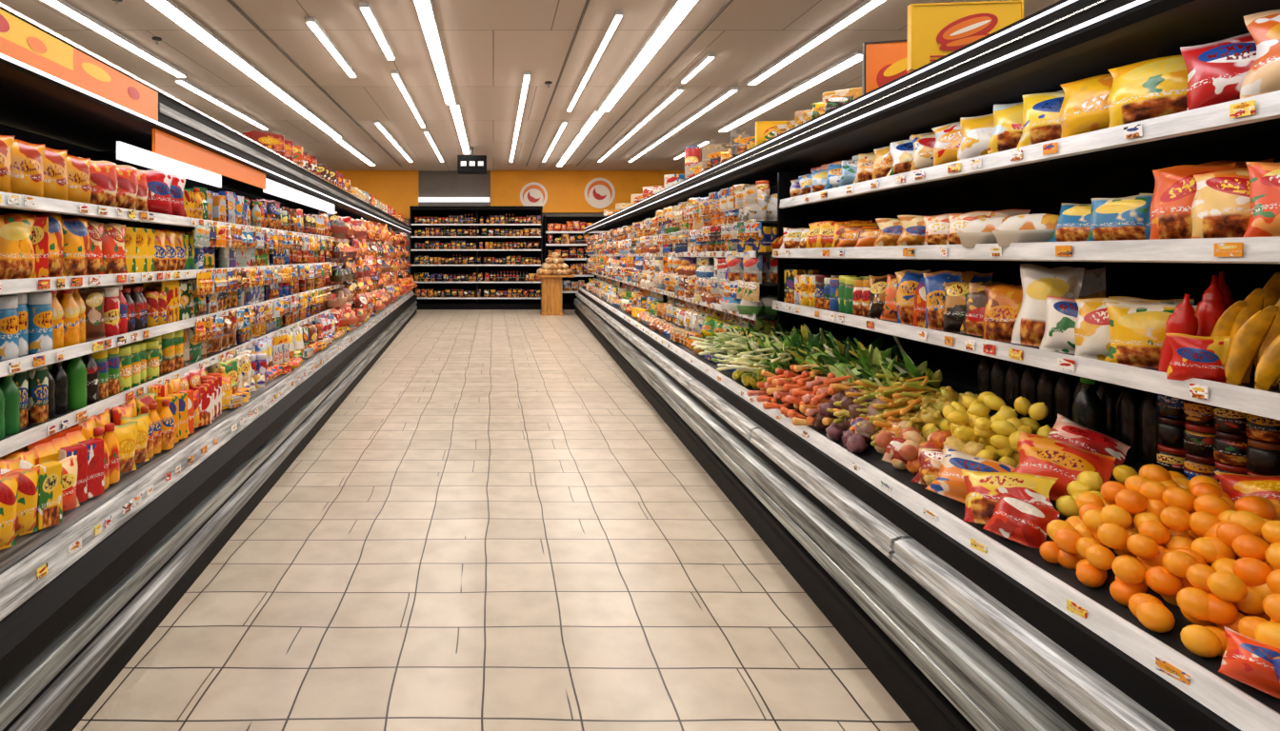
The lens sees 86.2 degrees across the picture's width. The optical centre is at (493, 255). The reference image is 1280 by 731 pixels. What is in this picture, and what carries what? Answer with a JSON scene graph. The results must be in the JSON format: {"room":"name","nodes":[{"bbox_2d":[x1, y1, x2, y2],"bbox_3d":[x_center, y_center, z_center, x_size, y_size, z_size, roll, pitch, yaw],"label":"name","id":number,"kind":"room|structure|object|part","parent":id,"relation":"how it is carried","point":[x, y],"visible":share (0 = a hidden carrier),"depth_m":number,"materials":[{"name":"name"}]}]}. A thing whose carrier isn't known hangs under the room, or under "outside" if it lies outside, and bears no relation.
{"room":"supermarket","nodes":[
{"label":"supermarket","id":0,"kind":"room"},
{"bbox_2d":[226,0,400,166],"bbox_3d":[-2.500,-2.414,11.000,0.024,0.028,14.000,0,0,0],"label":"conduit","id":1,"kind":"object","parent":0,"point":[230,2],"depth_m":8.43,"materials":[{"name":"metal"}]},
{"bbox_2d":[72,309,919,730],"bbox_3d":[0.250,1.550,7.100,17.500,0.100,24.200,0,0,0],"label":"floor","id":2,"kind":"structure","parent":0,"point":[495,529],"depth_m":3.04,"materials":[{"name":"tile"}]},
{"bbox_2d":[0,1,417,730],"bbox_3d":[-2.100,0.370,8.400,1.011,2.260,18.062,0,0,-3],"label":"refrigerated display case","id":3,"kind":"object","parent":2,"relation":"on","point":[81,595],"visible":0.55,"depth_m":2.85,"materials":[{"name":"black metal"}]},
{"bbox_3d":[-1.419,-0.691,0.875,0.137,0.082,2.950,0,0,0],"label":"fascia panel","id":4,"kind":"part","parent":3,"relation":"part of","materials":[{"name":"orange plastic"}]},
{"bbox_3d":[-1.433,-0.627,1.200,0.166,0.045,3.600,0,0,0],"label":"fascia panel","id":5,"kind":"part","parent":3,"relation":"part of","materials":[{"name":"orange plastic"}]},
{"bbox_2d":[0,280,183,440],"bbox_3d":[-1.826,0.374,2.281,0.327,0.521,2.972,0,0,-3],"label":"bottles","id":6,"kind":"object","parent":3,"relation":"on","point":[33,323],"visible":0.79,"depth_m":2.77},
{"bbox_2d":[0,135,185,279],"bbox_3d":[-1.813,-0.182,2.307,0.325,0.554,3.034,0,0,-3],"label":"packages","id":7,"kind":"object","parent":3,"relation":"on","point":[48,244],"visible":0.87,"depth_m":2.75},
{"bbox_2d":[0,207,216,233],"bbox_3d":[-2.206,-0.185,8.400,0.559,0.030,18.042,0,0,-3],"label":"shelf","id":8,"kind":"object","parent":3,"relation":"attached to","point":[131,218],"depth_m":3.17,"materials":[{"name":"white metal"}]},
{"bbox_2d":[0,364,231,550],"bbox_3d":[-1.687,0.770,2.368,0.469,0.259,3.157,0,0,-2],"label":"snack bags","id":9,"kind":"object","parent":3,"relation":"on","point":[44,479],"visible":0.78,"depth_m":2.56},
{"bbox_3d":[-1.499,-0.691,2.675,0.007,0.082,0.651,0,0,-3],"label":"fascia panel","id":10,"kind":"part","parent":3,"relation":"part of","materials":[{"name":"orange plastic"}]},
{"bbox_3d":[-2.546,0.400,8.400,0.120,2.000,18.023,0,0,-3],"label":"panel","id":11,"kind":"part","parent":3,"relation":"part of","materials":[{"name":"black"}]},
{"bbox_2d":[0,307,332,440],"bbox_3d":[-2.206,0.650,8.400,0.559,0.030,18.042,0,0,-3],"label":"shelf","id":12,"kind":"object","parent":3,"relation":"attached to","point":[60,422],"depth_m":3.02,"materials":[{"name":"white metal"}]},
{"bbox_2d":[19,284,333,358],"bbox_3d":[-2.206,0.385,8.400,0.559,0.030,18.042,0,0,-3],"label":"shelf","id":13,"kind":"object","parent":3,"relation":"attached to","point":[90,347],"depth_m":3.09,"materials":[{"name":"white metal"}]},
{"bbox_3d":[-1.915,-0.186,8.400,0.018,0.052,18.018,0,0,-3],"label":"shelf price rail","id":14,"kind":"part","parent":3,"relation":"part of","materials":[{"name":"white plastic"}]},
{"bbox_3d":[-1.915,0.649,8.400,0.018,0.052,18.018,0,0,-3],"label":"shelf price rail","id":15,"kind":"part","parent":3,"relation":"part of","materials":[{"name":"white plastic"}]},
{"bbox_3d":[-1.915,0.384,8.400,0.018,0.052,18.018,0,0,-3],"label":"shelf price rail","id":16,"kind":"part","parent":3,"relation":"part of","materials":[{"name":"white plastic"}]},
{"bbox_3d":[-1.915,0.109,8.400,0.018,0.052,18.018,0,0,-3],"label":"shelf price rail","id":17,"kind":"part","parent":3,"relation":"part of","materials":[{"name":"white plastic"}]},
{"bbox_3d":[-1.751,-0.744,8.400,0.011,0.012,18.018,0,0,-3],"label":"canopy trim","id":18,"kind":"part","parent":3,"relation":"part of","materials":[{"name":"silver metal"}]},
{"bbox_3d":[-1.751,-0.595,8.400,0.011,0.010,18.018,0,0,-3],"label":"canopy trim","id":19,"kind":"part","parent":3,"relation":"part of","materials":[{"name":"white"}]},
{"bbox_3d":[-1.736,0.977,8.400,0.140,0.093,18.024,0,0,-3],"label":"deck lip rail","id":20,"kind":"part","parent":3,"relation":"part of","materials":[{"name":"white metal"}]},
{"bbox_3d":[-1.701,1.229,8.400,1.006,0.088,18.000,0,0,0],"label":"panel","id":21,"kind":"part","parent":3,"relation":"part of","materials":[{"name":"metal"}]},
{"bbox_3d":[-1.700,1.359,8.400,1.008,0.098,18.000,0,0,0],"label":"panel","id":22,"kind":"part","parent":3,"relation":"part of","materials":[{"name":"black metal"}]},
{"bbox_2d":[179,186,339,394],"bbox_3d":[-1.850,0.208,5.739,0.467,1.344,3.992,0,0,-3],"label":"packs","id":23,"kind":"object","parent":3,"relation":"on","point":[209,292],"visible":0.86,"depth_m":4.78},
{"bbox_3d":[-1.832,-0.670,10.210,0.643,0.040,14.380,0,0,0],"label":"fascia panel grey","id":24,"kind":"part","parent":3,"relation":"part of","materials":[{"name":"grey metal"}]},
{"bbox_2d":[227,288,413,408],"bbox_3d":[-1.855,0.847,10.662,0.187,0.103,13.554,0,0,-3],"label":"packets","id":25,"kind":"object","parent":3,"relation":"on","point":[258,382],"visible":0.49,"depth_m":5.09},
{"bbox_2d":[241,130,408,224],"bbox_3d":[-2.096,-0.871,11.185,0.363,0.218,12.012,0,0,-2],"label":"cartons","id":26,"kind":"object","parent":3,"relation":"on","point":[277,143],"visible":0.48,"depth_m":6.49},
{"bbox_2d":[319,211,417,328],"bbox_3d":[-2.048,0.147,12.595,0.638,1.466,9.926,0,0,-2],"label":"packaged goods","id":27,"kind":"object","parent":3,"relation":"on","point":[374,262],"visible":0.96,"depth_m":9.54},
{"bbox_2d":[409,206,542,309],"bbox_3d":[-0.470,0.075,18.700,3.660,2.850,0.700,0,0,0],"label":"shelving","id":28,"kind":"object","parent":2,"relation":"on","point":[423,303],"visible":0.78,"depth_m":18.98,"materials":[{"name":"black metal"}]},
{"bbox_2d":[414,214,542,297],"bbox_3d":[-0.417,0.015,18.530,3.564,2.310,0.114,0,0,0],"label":"goods","id":29,"kind":"object","parent":28,"relation":"in","point":[452,219],"visible":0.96,"depth_m":18.48},
{"bbox_2d":[537,274,574,315],"bbox_3d":[1.560,1.000,16.850,0.880,1.000,0.700,0,0,0],"label":"wooden display stand","id":30,"kind":"object","parent":2,"relation":"on","point":[550,285],"visible":0.95,"depth_m":16.63,"materials":[{"name":"brown wood"}]},
{"bbox_2d":[536,252,573,275],"bbox_3d":[1.545,0.209,16.867,0.922,0.581,0.822,0,0,0],"label":"bread loaves","id":31,"kind":"object","parent":30,"relation":"on","point":[555,266],"visible":1,"depth_m":16.60,"materials":[{"name":"beige food"}]},
{"bbox_2d":[542,215,608,309],"bbox_3d":[3.310,0.200,18.700,3.780,2.600,0.700,0,0,0],"label":"shelving","id":32,"kind":"object","parent":2,"relation":"on","point":[568,297],"visible":0.18,"depth_m":18.98,"materials":[{"name":"black metal"}]},
{"bbox_2d":[547,220,594,291],"bbox_3d":[3.368,0.018,18.490,3.740,1.965,0.154,0,0,0],"label":"packages","id":33,"kind":"object","parent":32,"relation":"on","point":[577,270],"visible":0.25,"depth_m":18.44},
{"bbox_2d":[573,0,1279,730],"bbox_3d":[2.176,0.383,8.400,1.079,2.235,18.079,0,0,3],"label":"refrigerated display case","id":34,"kind":"object","parent":2,"relation":"on","point":[965,626],"visible":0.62,"depth_m":2.27,"materials":[{"name":"black metal"}]},
{"bbox_3d":[2.150,-0.006,11.025,0.018,0.052,12.768,0,0,3],"label":"tier price rail","id":35,"kind":"part","parent":34,"relation":"part of","materials":[{"name":"white plastic"}]},
{"bbox_3d":[2.150,0.434,11.025,0.018,0.052,12.768,0,0,3],"label":"tier price rail","id":36,"kind":"part","parent":34,"relation":"part of","materials":[{"name":"white plastic"}]},
{"bbox_3d":[2.150,0.214,11.025,0.018,0.052,12.768,0,0,3],"label":"tier price rail","id":37,"kind":"part","parent":34,"relation":"part of","materials":[{"name":"white plastic"}]},
{"bbox_2d":[581,275,777,373],"bbox_3d":[2.209,0.642,10.886,0.607,0.376,12.834,0,0,3],"label":"packets","id":38,"kind":"object","parent":34,"relation":"on","point":[703,320],"visible":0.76,"depth_m":7.34},
{"bbox_2d":[585,180,777,315],"bbox_3d":[2.245,-0.075,10.869,0.404,0.990,12.774,0,0,3],"label":"packs","id":39,"kind":"object","parent":34,"relation":"on","point":[744,202],"visible":0.97,"depth_m":5.82},
{"bbox_3d":[2.150,-0.226,11.025,0.018,0.052,12.768,0,0,3],"label":"tier price rail","id":40,"kind":"part","parent":34,"relation":"part of","materials":[{"name":"white plastic"}]},
{"bbox_2d":[603,86,862,216],"bbox_3d":[2.191,-0.937,8.083,0.639,0.400,9.240,0,0,2],"label":"cartons","id":41,"kind":"object","parent":34,"relation":"on","point":[742,139],"visible":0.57,"depth_m":4.94},
{"bbox_2d":[689,330,797,372],"bbox_3d":[1.706,0.641,4.585,0.532,0.227,1.326,0,0,4],"label":"leeks","id":42,"kind":"object","parent":34,"relation":"in","point":[741,360],"visible":0.84,"depth_m":4.49,"materials":[{"name":"green food"}]},
{"bbox_2d":[755,120,787,145],"bbox_3d":[1.887,-0.820,4.508,0.216,0.168,0.031,0,0,6],"label":"promotional sign","id":43,"kind":"object","parent":34,"relation":"on","point":[762,127],"visible":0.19,"depth_m":4.51,"materials":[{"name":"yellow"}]},
{"bbox_3d":[1.751,1.210,8.400,0.230,0.190,18.035,0,0,3],"label":"panel","id":44,"kind":"part","parent":34,"relation":"part of","materials":[{"name":"metal"}]},
{"bbox_2d":[710,317,942,391],"bbox_3d":[1.921,0.591,4.055,0.610,0.412,2.330,0,0,-3],"label":"leafy greens","id":45,"kind":"object","parent":34,"relation":"on","point":[860,362],"visible":0.69,"depth_m":3.67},
{"bbox_3d":[1.921,-0.696,8.400,0.007,0.008,18.024,0,0,3],"label":"canopy trim","id":46,"kind":"part","parent":34,"relation":"part of","materials":[{"name":"white"}]},
{"bbox_2d":[732,358,936,395],"bbox_3d":[1.828,0.705,3.713,0.297,0.283,1.628,0,0,-9],"label":"bell peppers","id":47,"kind":"object","parent":34,"relation":"on","point":[748,381],"visible":0.2,"depth_m":4.20,"materials":[{"name":"food"}]},
{"bbox_3d":[1.921,-0.657,8.400,0.007,0.005,18.024,0,0,3],"label":"canopy trim","id":48,"kind":"part","parent":34,"relation":"part of","materials":[{"name":"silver metal"}]},
{"bbox_2d":[746,363,954,446],"bbox_3d":[1.731,0.681,3.311,0.530,0.313,1.338,0,0,0],"label":"carrots","id":49,"kind":"object","parent":34,"relation":"on","point":[806,393],"visible":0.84,"depth_m":3.20,"materials":[{"name":"orange food"}]},
{"bbox_3d":[1.921,-0.617,8.400,0.930,0.010,18.000,0,0,0],"label":"canopy trim","id":50,"kind":"part","parent":34,"relation":"part of","materials":[{"name":"white"}]},
{"bbox_3d":[1.771,1.016,8.390,0.188,0.093,18.013,0,0,3],"label":"bumper rail","id":51,"kind":"part","parent":34,"relation":"part of","materials":[{"name":"silver metal"}]},
{"bbox_2d":[862,39,913,94],"bbox_3d":[1.867,-0.870,3.129,0.236,0.268,0.029,0,0,14],"label":"promotional sign","id":52,"kind":"object","parent":34,"relation":"on","point":[884,62],"visible":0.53,"depth_m":3.13,"materials":[{"name":"orange plastic"}]},
{"bbox_2d":[876,63,907,86],"bbox_3d":[1.864,-0.827,3.117,0.133,0.134,0.001,0,0,14],"label":"food picture","id":53,"kind":"object","parent":52,"relation":"attached to","point":[881,80],"depth_m":3.12},
{"bbox_2d":[814,386,991,453],"bbox_3d":[1.758,0.705,2.962,0.494,0.286,0.761,0,0,0],"label":"potatoes","id":54,"kind":"object","parent":34,"relation":"on","point":[854,443],"visible":0.51,"depth_m":2.88,"materials":[{"name":"purple food"}]},
{"bbox_3d":[1.793,0.867,8.400,0.968,0.052,18.000,0,0,0],"label":"deck lip rail","id":55,"kind":"part","parent":34,"relation":"part of","materials":[{"name":"white metal"}]},
{"bbox_2d":[874,420,985,486],"bbox_3d":[1.640,0.747,2.527,0.218,0.185,0.588,0,0,0],"label":"mangoes","id":56,"kind":"object","parent":34,"relation":"on","point":[910,450],"visible":0.48,"depth_m":2.51,"materials":[{"name":"orange food"}]},
{"bbox_3d":[2.656,0.360,8.400,0.120,1.920,18.030,0,0,3],"label":"panel","id":57,"kind":"part","parent":34,"relation":"part of","materials":[{"name":"black"}]},
{"bbox_2d":[907,0,1023,71],"bbox_3d":[1.860,-0.865,2.628,0.416,0.258,0.031,0,0,6],"label":"promotional sign","id":58,"kind":"object","parent":34,"relation":"on","point":[935,30],"visible":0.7,"depth_m":2.62,"materials":[{"name":"yellow plastic"}]},
{"bbox_2d":[939,33,989,50],"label":"food picture","id":59,"kind":"object","parent":58,"relation":"on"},
{"bbox_2d":[784,263,1197,368],"bbox_3d":[1.990,0.178,2.651,0.305,0.294,3.767,0,0,3],"label":"packages","id":60,"kind":"object","parent":34,"relation":"on","point":[1065,310],"visible":0.92,"depth_m":2.39},
{"bbox_2d":[770,9,1279,249],"bbox_3d":[2.028,-0.323,2.727,0.489,0.587,3.951,0,0,3],"label":"snack bags","id":61,"kind":"object","parent":34,"relation":"on","point":[1216,199],"visible":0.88,"depth_m":2.01},
{"bbox_3d":[1.797,-0.011,2.000,0.018,0.062,5.208,0,0,3],"label":"shelf price rail","id":62,"kind":"part","parent":34,"relation":"part of","materials":[{"name":"white plastic"}]},
{"bbox_3d":[1.797,0.344,2.000,0.018,0.062,5.208,0,0,3],"label":"shelf price rail","id":63,"kind":"part","parent":34,"relation":"part of","materials":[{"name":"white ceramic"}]},
{"bbox_2d":[919,391,1138,518],"bbox_3d":[1.807,0.651,2.251,0.327,0.274,0.900,0,0,0],"label":"lemons","id":64,"kind":"object","parent":34,"relation":"on","point":[999,433],"visible":0.62,"depth_m":2.35,"materials":[{"name":"yellow food"}]},
{"bbox_3d":[1.847,-0.351,2.000,0.018,0.062,5.208,0,0,3],"label":"shelf price rail","id":65,"kind":"part","parent":34,"relation":"part of","materials":[{"name":"white plastic"}]},
{"bbox_2d":[783,301,1279,393],"bbox_3d":[2.038,0.340,2.000,0.459,0.030,5.230,0,0,3],"label":"shelf","id":66,"kind":"object","parent":34,"relation":"attached to","point":[1151,380],"depth_m":2.19,"materials":[{"name":"white metal"}]},
{"bbox_2d":[806,118,1279,205],"bbox_3d":[2.063,-0.355,2.000,0.409,0.030,5.228,0,0,3],"label":"shelf","id":67,"kind":"object","parent":34,"relation":"attached to","point":[930,181],"depth_m":2.35,"materials":[{"name":"white metal"}]},
{"bbox_2d":[848,413,1279,699],"bbox_3d":[1.728,0.687,1.863,0.611,0.346,2.306,0,0,0],"label":"bags","id":68,"kind":"object","parent":34,"relation":"on","point":[1013,504],"visible":0.75,"depth_m":2.03},
{"bbox_2d":[977,355,1279,484],"bbox_3d":[2.050,0.521,1.867,0.257,0.287,2.016,0,0,3],"label":"jars","id":69,"kind":"object","parent":34,"relation":"on","point":[1190,439],"visible":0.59,"depth_m":2.06},
{"bbox_2d":[1039,463,1279,658],"bbox_3d":[1.675,0.707,1.438,0.470,0.280,0.928,0,0,0],"label":"oranges","id":70,"kind":"object","parent":34,"relation":"on","point":[1211,557],"visible":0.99,"depth_m":1.56,"materials":[{"name":"orange food"}]},
{"bbox_2d":[1157,271,1236,383],"bbox_3d":[1.877,0.185,1.781,0.288,0.280,0.139,0,0,-38],"label":"packages","id":71,"kind":"object","parent":34,"relation":"on","point":[1189,350],"visible":0.89,"depth_m":1.74},
{"bbox_2d":[1210,272,1279,391],"bbox_3d":[1.916,0.181,1.556,0.247,0.287,0.340,0,0,0],"label":"bananas","id":72,"kind":"object","parent":34,"relation":"on","point":[1252,324],"visible":0.91,"depth_m":1.63,"materials":[{"name":"yellow food"}]},
{"bbox_2d":[393,170,605,272],"bbox_3d":[0.250,-0.465,19.275,17.500,3.930,0.150,0,0,0],"label":"wall","id":73,"kind":"structure","parent":0,"point":[431,183],"depth_m":19.20,"materials":[{"name":"paint"}]},
{"bbox_2d":[336,170,419,219],"bbox_3d":[-5.325,-1.738,19.159,6.350,1.375,0.078,0,0,0],"label":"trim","id":74,"kind":"structure","parent":73,"relation":"attached to","point":[398,190],"depth_m":19.12,"materials":[{"name":"orange paint"}]},
{"bbox_2d":[418,197,489,202],"bbox_3d":[-1.125,-1.590,19.149,2.050,0.140,0.098,0,0,0],"label":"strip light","id":75,"kind":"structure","parent":73,"relation":"attached to","point":[420,199],"depth_m":19.10,"materials":[{"name":"white plastic"}]},
{"bbox_2d":[520,181,547,206],"bbox_3d":[1.160,-1.690,19.101,0.800,0.800,0.029,0,0,0],"label":"round sign","id":76,"kind":"object","parent":73,"relation":"attached to","point":[531,194],"visible":0.9,"depth_m":19.10,"materials":[{"name":"beige plastic"}]},
{"bbox_2d":[490,170,684,213],"bbox_3d":[4.460,-1.823,19.159,9.080,1.205,0.078,0,0,0],"label":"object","id":77,"kind":"structure","parent":73,"relation":"attached to","point":[565,189],"depth_m":19.12,"materials":[{"name":"orange paint"}]},
{"bbox_2d":[584,178,615,208],"bbox_3d":[3.050,-1.780,19.101,0.880,0.880,0.029,0,0,0],"label":"round sign","id":78,"kind":"object","parent":73,"relation":"attached to","point":[599,192],"visible":1,"depth_m":19.10,"materials":[{"name":"beige plastic"}]},
{"bbox_2d":[0,0,1059,170],"bbox_3d":[0.250,-2.480,7.100,17.500,0.100,24.200,0,0,0],"label":"ceiling","id":79,"kind":"structure","parent":0,"point":[489,46],"depth_m":8.44,"materials":[{"name":"beige paint"}]},
{"bbox_2d":[41,0,186,77],"bbox_3d":[-4.150,-2.398,3.450,0.124,0.060,10.900,0,0,0],"label":"strip light","id":80,"kind":"object","parent":79,"relation":"attached to","point":[62,6],"depth_m":7.21,"materials":[{"name":"white plastic"}]},
{"bbox_2d":[112,0,122,5],"bbox_3d":[-3.557,-2.394,6.296,0.100,0.069,0.100,0,0,0],"label":"sprinkler","id":81,"kind":"object","parent":79,"relation":"attached to","point":[116,1],"depth_m":6.29,"materials":[{"name":"grey metal"}]},
{"bbox_2d":[152,36,161,44],"bbox_3d":[-3.762,-2.394,7.456,0.100,0.069,0.100,0,0,0],"label":"sprinkler","id":82,"kind":"object","parent":79,"relation":"attached to","point":[156,39],"depth_m":7.44,"materials":[{"name":"black metal"}]},
{"bbox_2d":[174,77,268,129],"bbox_3d":[-4.300,-2.398,10.850,0.104,0.060,3.500,0,0,0],"label":"strip light","id":83,"kind":"object","parent":79,"relation":"attached to","point":[180,80],"depth_m":10.33,"materials":[{"name":"white plastic"}]},
{"bbox_2d":[145,0,341,138],"bbox_3d":[-3.150,-2.398,5.750,0.184,0.060,15.500,0,0,0],"label":"strip light","id":84,"kind":"object","parent":79,"relation":"attached to","point":[169,8],"depth_m":7.97,"materials":[{"name":"white plastic"}]},
{"bbox_2d":[305,17,357,77],"bbox_3d":[-1.870,-2.398,7.850,0.094,0.060,2.100,0,0,0],"label":"strip light","id":85,"kind":"object","parent":79,"relation":"attached to","point":[311,22],"depth_m":7.55,"materials":[{"name":"white plastic"}]},
{"bbox_2d":[333,138,375,165],"bbox_3d":[-3.200,-2.398,15.650,0.144,0.060,4.100,0,0,0],"label":"strip light","id":86,"kind":"object","parent":79,"relation":"attached to","point":[344,143],"depth_m":15.18,"materials":[{"name":"white plastic"}]},
{"bbox_2d":[359,1,395,59],"bbox_3d":[-1.240,-2.398,7.250,0.094,0.060,1.700,0,0,0],"label":"strip light","id":87,"kind":"object","parent":79,"relation":"attached to","point":[366,9],"depth_m":7.01,"materials":[{"name":"white plastic"}]},
{"bbox_2d":[374,120,412,161],"bbox_3d":[-2.100,-2.398,14.500,0.094,0.060,5.000,0,0,0],"label":"strip light","id":88,"kind":"object","parent":79,"relation":"attached to","point":[381,127],"depth_m":13.64,"materials":[{"name":"white plastic"}]},
{"bbox_2d":[391,70,425,127],"bbox_3d":[-1.300,-2.398,10.575,0.084,0.060,3.650,0,0,0],"label":"strip light","id":89,"kind":"object","parent":79,"relation":"attached to","point":[395,74],"depth_m":10.01,"materials":[{"name":"white plastic"}]},
{"bbox_2d":[423,129,443,161],"bbox_3d":[-1.300,-2.398,14.950,0.084,0.060,4.100,0,0,0],"label":"strip light","id":90,"kind":"object","parent":79,"relation":"attached to","point":[427,132],"depth_m":14.32,"materials":[{"name":"white plastic"}]},
{"bbox_2d":[413,0,455,104],"bbox_3d":[-0.670,-2.398,4.250,0.154,0.060,12.500,0,0,0],"label":"strip light","id":91,"kind":"object","parent":79,"relation":"attached to","point":[424,8],"depth_m":7.55,"materials":[{"name":"white plastic"}]},
{"bbox_2d":[449,102,470,154],"bbox_3d":[-0.620,-2.398,13.100,0.154,0.060,5.000,0,0,0],"label":"strip light","id":92,"kind":"object","parent":79,"relation":"attached to","point":[455,109],"depth_m":12.31,"materials":[{"name":"white plastic"}]},
{"bbox_2d":[457,147,486,174],"bbox_3d":[-0.475,-2.144,15.035,0.650,0.569,0.530,0,0,0],"label":"hanging sign","id":93,"kind":"object","parent":79,"relation":"hanging from","point":[471,164],"visible":1,"depth_m":14.80,"materials":[{"name":"black plastic"}]},
{"bbox_2d":[509,71,530,161],"bbox_3d":[0.450,-2.398,12.900,0.084,0.060,8.200,0,0,0],"label":"strip light","id":94,"kind":"object","parent":79,"relation":"attached to","point":[527,74],"depth_m":10.85,"materials":[{"name":"white plastic"}]},
{"bbox_2d":[541,120,567,161],"bbox_3d":[1.290,-2.398,14.500,0.084,0.060,5.000,0,0,0],"label":"strip light","id":95,"kind":"object","parent":79,"relation":"attached to","point":[564,122],"depth_m":13.72,"materials":[{"name":"white plastic"}]},
{"bbox_2d":[526,0,590,166],"bbox_3d":[0.900,-2.414,11.000,0.024,0.028,14.000,0,0,0],"label":"conduit","id":96,"kind":"object","parent":79,"relation":"attached to","point":[588,1],"depth_m":8.36,"materials":[{"name":"metal"}]},
{"bbox_2d":[556,109,603,166],"bbox_3d":[1.760,-2.398,14.450,0.164,0.060,6.700,0,0,0],"label":"strip light","id":97,"kind":"object","parent":79,"relation":"attached to","point":[595,114],"depth_m":13.21,"materials":[{"name":"white plastic"}]},
{"bbox_2d":[566,9,622,111],"bbox_3d":[1.250,-2.398,8.800,0.074,0.060,4.400,0,0,0],"label":"strip light","id":98,"kind":"object","parent":79,"relation":"attached to","point":[618,13],"depth_m":7.90,"materials":[{"name":"white plastic"}]},
{"bbox_2d":[597,86,683,161],"bbox_3d":[2.700,-2.398,13.300,0.084,0.060,7.400,0,0,0],"label":"strip light","id":99,"kind":"object","parent":79,"relation":"attached to","point":[678,90],"depth_m":11.72,"materials":[{"name":"white plastic"}]},
{"bbox_2d":[598,0,698,111],"bbox_3d":[1.820,-2.398,4.500,0.184,0.060,13.000,0,0,0],"label":"strip light","id":100,"kind":"object","parent":79,"relation":"attached to","point":[676,12],"depth_m":7.63,"materials":[{"name":"white plastic"}]},
{"bbox_2d":[628,86,738,161],"bbox_3d":[3.480,-2.398,13.300,0.084,0.060,7.400,0,0,0],"label":"strip light","id":101,"kind":"object","parent":79,"relation":"attached to","point":[732,90],"depth_m":11.71,"materials":[{"name":"white plastic"}]},
{"bbox_2d":[673,140,709,159],"bbox_3d":[4.500,-2.398,15.250,0.094,0.060,2.500,0,0,0],"label":"strip light","id":102,"kind":"object","parent":79,"relation":"attached to","point":[704,142],"depth_m":14.53,"materials":[{"name":"white plastic"}]},
{"bbox_2d":[680,53,714,82],"bbox_3d":[2.620,-2.398,8.600,0.074,0.060,1.200,0,0,0],"label":"strip light","id":103,"kind":"object","parent":79,"relation":"attached to","point":[701,64],"depth_m":8.47,"materials":[{"name":"white plastic"}]},
{"bbox_2d":[718,50,862,131],"bbox_3d":[4.400,-2.398,10.350,0.164,0.060,4.900,0,0,0],"label":"strip light","id":104,"kind":"object","parent":79,"relation":"attached to","point":[856,56],"depth_m":9.50,"materials":[{"name":"white plastic"}]},
{"bbox_2d":[747,0,885,84],"bbox_3d":[3.600,-2.398,3.650,0.114,0.060,11.300,0,0,0],"label":"strip light","id":105,"kind":"object","parent":79,"relation":"attached to","point":[866,6],"depth_m":7.31,"materials":[{"name":"white plastic"}]},
{"bbox_2d":[576,0,733,166],"bbox_3d":[2.250,-2.414,11.000,0.024,0.028,14.000,0,0,0],"label":"conduit","id":106,"kind":"object","parent":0,"point":[729,2],"depth_m":8.40,"materials":[{"name":"metal"}]}
]}

